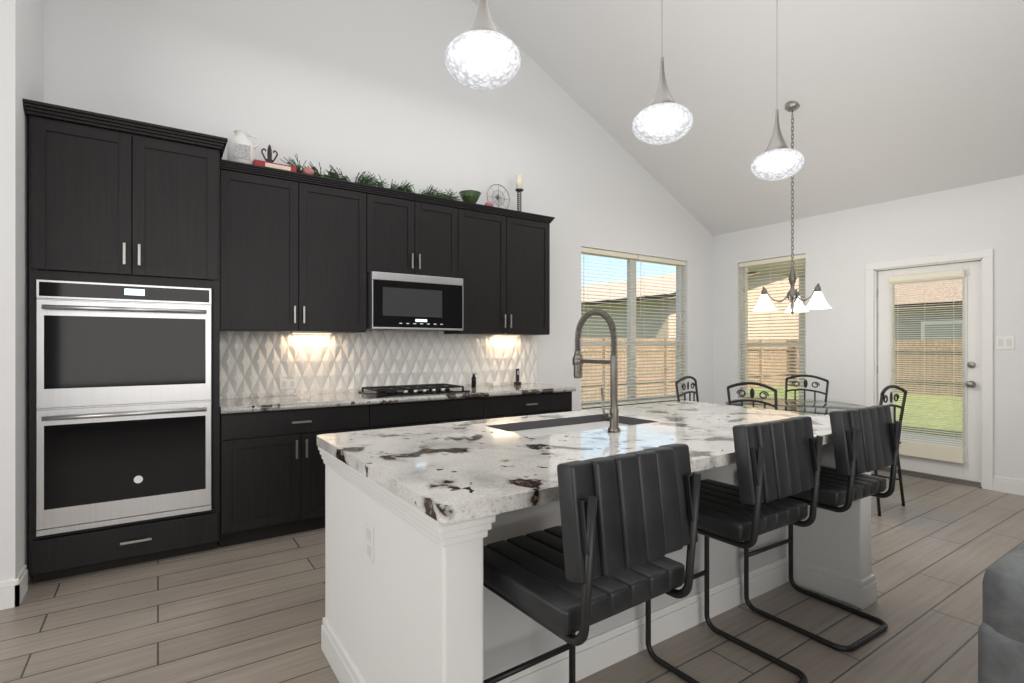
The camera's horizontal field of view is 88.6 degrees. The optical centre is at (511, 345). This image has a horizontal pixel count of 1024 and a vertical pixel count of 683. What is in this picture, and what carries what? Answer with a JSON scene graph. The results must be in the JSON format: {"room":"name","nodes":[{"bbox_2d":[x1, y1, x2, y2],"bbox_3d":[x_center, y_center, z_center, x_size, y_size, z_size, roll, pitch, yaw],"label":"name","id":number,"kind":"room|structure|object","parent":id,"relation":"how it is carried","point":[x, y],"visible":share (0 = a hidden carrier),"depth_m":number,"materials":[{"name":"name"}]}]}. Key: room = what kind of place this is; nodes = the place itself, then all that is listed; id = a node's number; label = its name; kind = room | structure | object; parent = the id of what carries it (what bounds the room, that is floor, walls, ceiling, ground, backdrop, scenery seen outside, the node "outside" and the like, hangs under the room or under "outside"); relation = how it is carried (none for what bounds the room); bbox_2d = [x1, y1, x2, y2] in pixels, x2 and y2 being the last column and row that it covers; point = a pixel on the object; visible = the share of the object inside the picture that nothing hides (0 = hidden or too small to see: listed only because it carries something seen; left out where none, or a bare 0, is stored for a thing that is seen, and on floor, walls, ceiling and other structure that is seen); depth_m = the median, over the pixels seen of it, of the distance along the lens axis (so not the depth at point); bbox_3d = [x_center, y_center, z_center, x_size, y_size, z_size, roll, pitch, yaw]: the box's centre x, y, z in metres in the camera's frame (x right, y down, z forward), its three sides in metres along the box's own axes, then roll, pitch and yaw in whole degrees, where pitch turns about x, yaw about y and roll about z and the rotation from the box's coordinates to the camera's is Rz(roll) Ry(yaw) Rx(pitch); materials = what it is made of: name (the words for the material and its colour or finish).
{"room":"kitchen","nodes":[
{"label":"kitchen","id":0,"kind":"room"},
{"bbox_2d":[0,470,1023,682],"bbox_3d":[1.042,1.350,1.155,9.740,0.100,8.270,0,0,-34],"label":"floor","id":1,"kind":"structure","parent":0,"point":[251,612],"depth_m":2.48,"materials":[{"name":"brown wood"}]},
{"bbox_2d":[30,274,213,541],"bbox_3d":[-2.329,0.335,3.217,0.818,1.380,0.430,0,0,-34],"label":"double oven","id":2,"kind":"object","parent":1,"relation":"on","point":[196,300],"depth_m":3.01,"materials":[{"name":"silver metal"}]},
{"bbox_2d":[23,102,221,582],"bbox_3d":[-2.370,0.016,3.290,0.897,2.567,0.591,0,0,-34],"label":"tall cabinet","id":3,"kind":"object","parent":1,"relation":"on","point":[116,201],"depth_m":3.04,"materials":[{"name":"black wood"}]},
{"bbox_2d":[222,406,381,546],"bbox_3d":[-1.574,0.864,3.832,1.016,0.871,0.583,0,0,-34],"label":"base cabinet","id":4,"kind":"object","parent":1,"relation":"on","point":[273,467],"depth_m":3.50,"materials":[{"name":"black wood"}]},
{"bbox_2d":[222,382,575,413],"bbox_3d":[-0.783,0.407,4.348,2.913,0.040,0.613,0,0,-34],"label":"countertop","id":5,"kind":"structure","parent":4,"relation":"on","point":[276,401],"depth_m":3.92,"materials":[{"name":"white stone"}]},
{"bbox_2d":[358,382,469,397],"bbox_3d":[-0.809,0.365,4.364,0.800,0.045,0.460,0,0,-34],"label":"cooktop","id":6,"kind":"object","parent":5,"relation":"in","point":[415,387],"depth_m":4.29,"materials":[{"name":"black metal"}]},
{"bbox_2d":[382,398,493,428],"bbox_3d":[-0.801,0.864,4.353,1.092,0.871,0.583,0,0,-34],"label":"base cabinet","id":7,"kind":"object","parent":1,"relation":"on","point":[394,414],"depth_m":4.14,"materials":[{"name":"black wood"}]},
{"bbox_2d":[494,390,573,417],"bbox_3d":[-0.019,0.864,4.881,1.040,0.871,0.583,0,0,-34],"label":"base cabinet","id":8,"kind":"object","parent":1,"relation":"on","point":[513,405],"depth_m":4.65,"materials":[{"name":"black wood"}]},
{"bbox_2d":[483,443,700,682],"bbox_3d":[0.192,0.788,1.512,0.474,1.022,0.542,0,0,-34],"label":"stool","id":9,"kind":"object","parent":1,"relation":"on","point":[629,520],"visible":0.96,"depth_m":1.34,"materials":[{"name":"black leather"}]},
{"bbox_2d":[318,444,876,682],"bbox_3d":[0.519,0.863,2.454,2.460,0.874,1.152,0,0,-34],"label":"kitchen island","id":10,"kind":"object","parent":1,"relation":"on","point":[418,518],"depth_m":1.91,"materials":[{"name":"white paint"}]},
{"bbox_2d":[317,401,832,527],"bbox_3d":[0.532,0.415,2.452,2.504,0.060,1.230,0,0,-34],"label":"island countertop","id":11,"kind":"structure","parent":10,"relation":"on","point":[453,472],"depth_m":1.93,"materials":[{"name":"white stone"}]},
{"bbox_2d":[485,412,656,435],"bbox_3d":[0.308,0.516,2.584,0.824,0.262,0.404,0,0,-34],"label":"sink","id":12,"kind":"object","parent":11,"relation":"in","point":[552,425],"depth_m":2.71,"materials":[{"name":"grey metal"}]},
{"bbox_2d":[572,308,624,431],"bbox_3d":[0.367,0.106,2.432,0.107,0.557,0.298,0,0,-34],"label":"faucet","id":13,"kind":"object","parent":11,"relation":"on","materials":[{"name":"grey metal"}]},
{"bbox_2d":[675,376,698,401],"bbox_3d":[1.939,0.798,5.165,0.499,0.982,0.472,0,0,44],"label":"dining chair","id":14,"kind":"object","parent":1,"relation":"on","point":[689,392],"visible":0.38,"depth_m":5.30,"materials":[{"name":"black metal"}]},
{"bbox_2d":[645,416,822,682],"bbox_3d":[0.869,0.788,2.101,0.459,1.022,0.528,0,0,-34],"label":"stool","id":15,"kind":"object","parent":1,"relation":"on","point":[778,462],"visible":0.85,"depth_m":1.93,"materials":[{"name":"black leather"}]},
{"bbox_2d":[727,382,777,409],"bbox_3d":[2.215,0.798,4.570,0.499,0.982,0.473,0,0,-34],"label":"dining chair","id":16,"kind":"object","parent":1,"relation":"on","point":[752,394],"visible":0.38,"depth_m":4.44,"materials":[{"name":"black metal"}]},
{"bbox_2d":[725,398,866,414],"bbox_3d":[2.636,0.927,4.890,1.212,0.747,1.212,0,0,-34],"label":"dining table","id":17,"kind":"object","parent":1,"relation":"on","point":[813,406],"visible":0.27,"depth_m":4.86,"materials":[{"name":"clear glass"}]},
{"bbox_2d":[785,374,828,401],"bbox_3d":[2.939,0.798,5.457,0.499,0.982,0.473,0,0,-34],"label":"dining chair","id":18,"kind":"object","parent":1,"relation":"on","point":[805,383],"visible":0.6,"depth_m":5.56,"materials":[{"name":"black metal"}]},
{"bbox_2d":[744,405,900,651],"bbox_3d":[1.457,0.788,2.498,0.470,1.022,0.539,0,0,-34],"label":"stool","id":19,"kind":"object","parent":1,"relation":"on","point":[865,439],"visible":0.79,"depth_m":2.32,"materials":[{"name":"black leather"}]},
{"bbox_2d":[871,385,906,515],"bbox_3d":[2.835,0.798,4.273,0.473,0.982,0.499,0,0,-34],"label":"dining chair","id":20,"kind":"object","parent":1,"relation":"on","point":[883,397],"visible":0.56,"depth_m":4.17,"materials":[{"name":"black metal"}]},
{"bbox_2d":[978,542,1023,682],"bbox_3d":[2.495,0.870,0.995,0.950,0.859,2.260,0,0,-34],"label":"sofa","id":21,"kind":"object","parent":1,"relation":"on","point":[1001,643],"visible":1,"depth_m":1.62,"materials":[{"name":"grey fabric"}]},
{"bbox_2d":[0,0,1023,581],"bbox_3d":[1.042,-1.500,1.155,9.740,5.600,8.270,0,0,-34],"label":"wall","id":22,"kind":"structure","parent":0,"point":[350,88],"depth_m":4.64,"materials":[{"name":"white paint"}]},
{"bbox_2d":[222,162,301,333],"bbox_3d":[-1.853,-0.666,3.821,0.504,1.122,0.289,0,0,-34],"label":"upper cabinet","id":23,"kind":"object","parent":22,"relation":"attached to","point":[262,209],"depth_m":3.71,"materials":[{"name":"black wood"}]},
{"bbox_2d":[302,178,377,333],"bbox_3d":[-1.434,-0.666,4.104,0.634,1.122,0.289,0,0,-34],"label":"upper cabinet","id":24,"kind":"object","parent":22,"relation":"attached to","point":[340,219],"depth_m":4.00,"materials":[{"name":"black wood"}]},
{"bbox_2d":[212,328,537,399],"bbox_3d":[-0.947,0.131,4.591,2.913,0.512,0.026,0,0,-34],"label":"backsplash","id":25,"kind":"structure","parent":22,"relation":"attached to","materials":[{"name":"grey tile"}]},
{"bbox_2d":[378,190,425,265],"bbox_3d":[-1.029,-0.901,4.377,0.466,0.652,0.289,0,0,-34],"label":"upper cabinet","id":26,"kind":"object","parent":22,"relation":"attached to","point":[401,217],"depth_m":4.30,"materials":[{"name":"black wood"}]},
{"bbox_2d":[366,262,465,333],"bbox_3d":[-0.857,-0.383,4.430,0.798,0.509,0.393,0,0,-34],"label":"microwave","id":27,"kind":"object","parent":22,"relation":"attached to","point":[402,298],"depth_m":4.27,"materials":[{"name":"black"}]},
{"bbox_2d":[426,198,461,269],"bbox_3d":[-0.717,-0.901,4.587,0.402,0.652,0.289,0,0,-34],"label":"upper cabinet","id":28,"kind":"object","parent":22,"relation":"attached to","point":[443,219],"depth_m":4.51,"materials":[{"name":"black wood"}]},
{"bbox_2d":[462,202,553,337],"bbox_3d":[-0.154,-0.666,4.967,1.077,1.122,0.289,0,0,-34],"label":"upper cabinet","id":29,"kind":"object","parent":22,"relation":"attached to","point":[506,254],"depth_m":4.87,"materials":[{"name":"black wood"}]},
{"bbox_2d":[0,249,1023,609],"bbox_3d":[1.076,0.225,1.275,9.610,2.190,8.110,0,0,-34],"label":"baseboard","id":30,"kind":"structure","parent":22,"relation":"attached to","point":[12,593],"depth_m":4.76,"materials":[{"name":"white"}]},
{"bbox_2d":[581,253,681,404],"bbox_3d":[1.449,-0.195,6.363,1.816,1.786,0.060,0,0,-34],"label":"window","id":31,"kind":"structure","parent":22,"relation":"in","point":[632,270],"depth_m":6.35,"materials":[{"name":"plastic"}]},
{"bbox_2d":[581,247,685,407],"bbox_3d":[1.491,-0.196,6.302,1.804,1.780,0.065,0,0,-34],"label":"window blinds","id":32,"kind":"object","parent":31,"relation":"attached to","point":[628,256],"visible":0.79,"depth_m":6.28,"materials":[{"name":"beige plastic"}]},
{"bbox_2d":[742,259,805,398],"bbox_3d":[3.256,-0.185,6.502,0.060,1.766,0.856,0,0,-34],"label":"window","id":33,"kind":"structure","parent":22,"relation":"in","point":[745,282],"depth_m":6.80,"materials":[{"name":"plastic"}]},
{"bbox_2d":[739,254,805,399],"bbox_3d":[3.194,-0.186,6.461,0.064,1.760,0.844,0,0,-34],"label":"window blinds","id":34,"kind":"object","parent":33,"relation":"attached to","point":[773,260],"visible":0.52,"depth_m":6.45,"materials":[{"name":"beige"}]},
{"bbox_2d":[877,261,980,485],"bbox_3d":[4.062,0.258,5.159,0.124,2.073,0.850,0,0,-34],"label":"door","id":35,"kind":"structure","parent":22,"relation":"in","point":[968,471],"depth_m":4.92,"materials":[{"name":"white wood"}]},
{"bbox_2d":[889,269,965,463],"bbox_3d":[4.051,0.197,5.145,0.056,1.809,0.610,0,0,-34],"label":"door blinds","id":36,"kind":"object","parent":35,"relation":"attached to","point":[949,453],"visible":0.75,"depth_m":5.11,"materials":[{"name":"beige"}]},
{"bbox_2d":[996,336,1014,348],"bbox_3d":[4.363,-0.025,4.647,0.008,0.120,0.125,0,0,-34],"label":"switch plate","id":37,"kind":"object","parent":22,"relation":"attached to","point":[1005,342],"visible":1,"depth_m":4.64,"materials":[{"name":"white plastic"}]},
{"bbox_2d":[472,0,1023,235],"bbox_3d":[1.042,-2.676,1.155,9.840,2.594,8.370,0,0,-34],"label":"ceiling","id":38,"kind":"structure","parent":0,"point":[897,99],"depth_m":4.66,"materials":[{"name":"white paint"}]},
{"bbox_2d":[445,0,520,89],"bbox_3d":[-0.103,-2.268,1.861,0.270,2.680,0.270,0,0,-34],"label":"pendant light","id":39,"kind":"object","parent":38,"relation":"hanging from","point":[481,53],"visible":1,"depth_m":1.79,"materials":[{"name":"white glass"}]},
{"bbox_2d":[632,0,692,144],"bbox_3d":[0.684,-2.254,2.391,0.270,2.652,0.270,0,0,-34],"label":"pendant light","id":40,"kind":"object","parent":38,"relation":"hanging from","point":[663,118],"visible":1,"depth_m":2.32,"materials":[{"name":"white glass"}]},
{"bbox_2d":[751,110,804,180],"bbox_3d":[1.477,-2.024,2.926,0.270,2.192,0.270,0,0,-34],"label":"pendant light","id":41,"kind":"object","parent":38,"relation":"hanging from","point":[778,159],"visible":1,"depth_m":2.86,"materials":[{"name":"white glass"}]},
{"bbox_2d":[752,101,831,314],"bbox_3d":[2.589,-1.245,4.748,0.634,1.929,0.615,0,0,-34],"label":"chandelier","id":42,"kind":"object","parent":38,"relation":"hanging from","point":[796,304],"visible":0.92,"depth_m":4.75,"materials":[{"name":"silver metal"}]},
{"label":"outside","id":43,"kind":"structure","parent":0,"visible":0},
{"bbox_2d":[581,260,961,446],"bbox_3d":[4.048,-1.340,20.823,90.000,5.920,90.000,0,0,-34],"label":"backyard","id":44,"kind":"structure","parent":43,"point":[672,286],"depth_m":17.44,"materials":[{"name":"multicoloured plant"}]}
]}

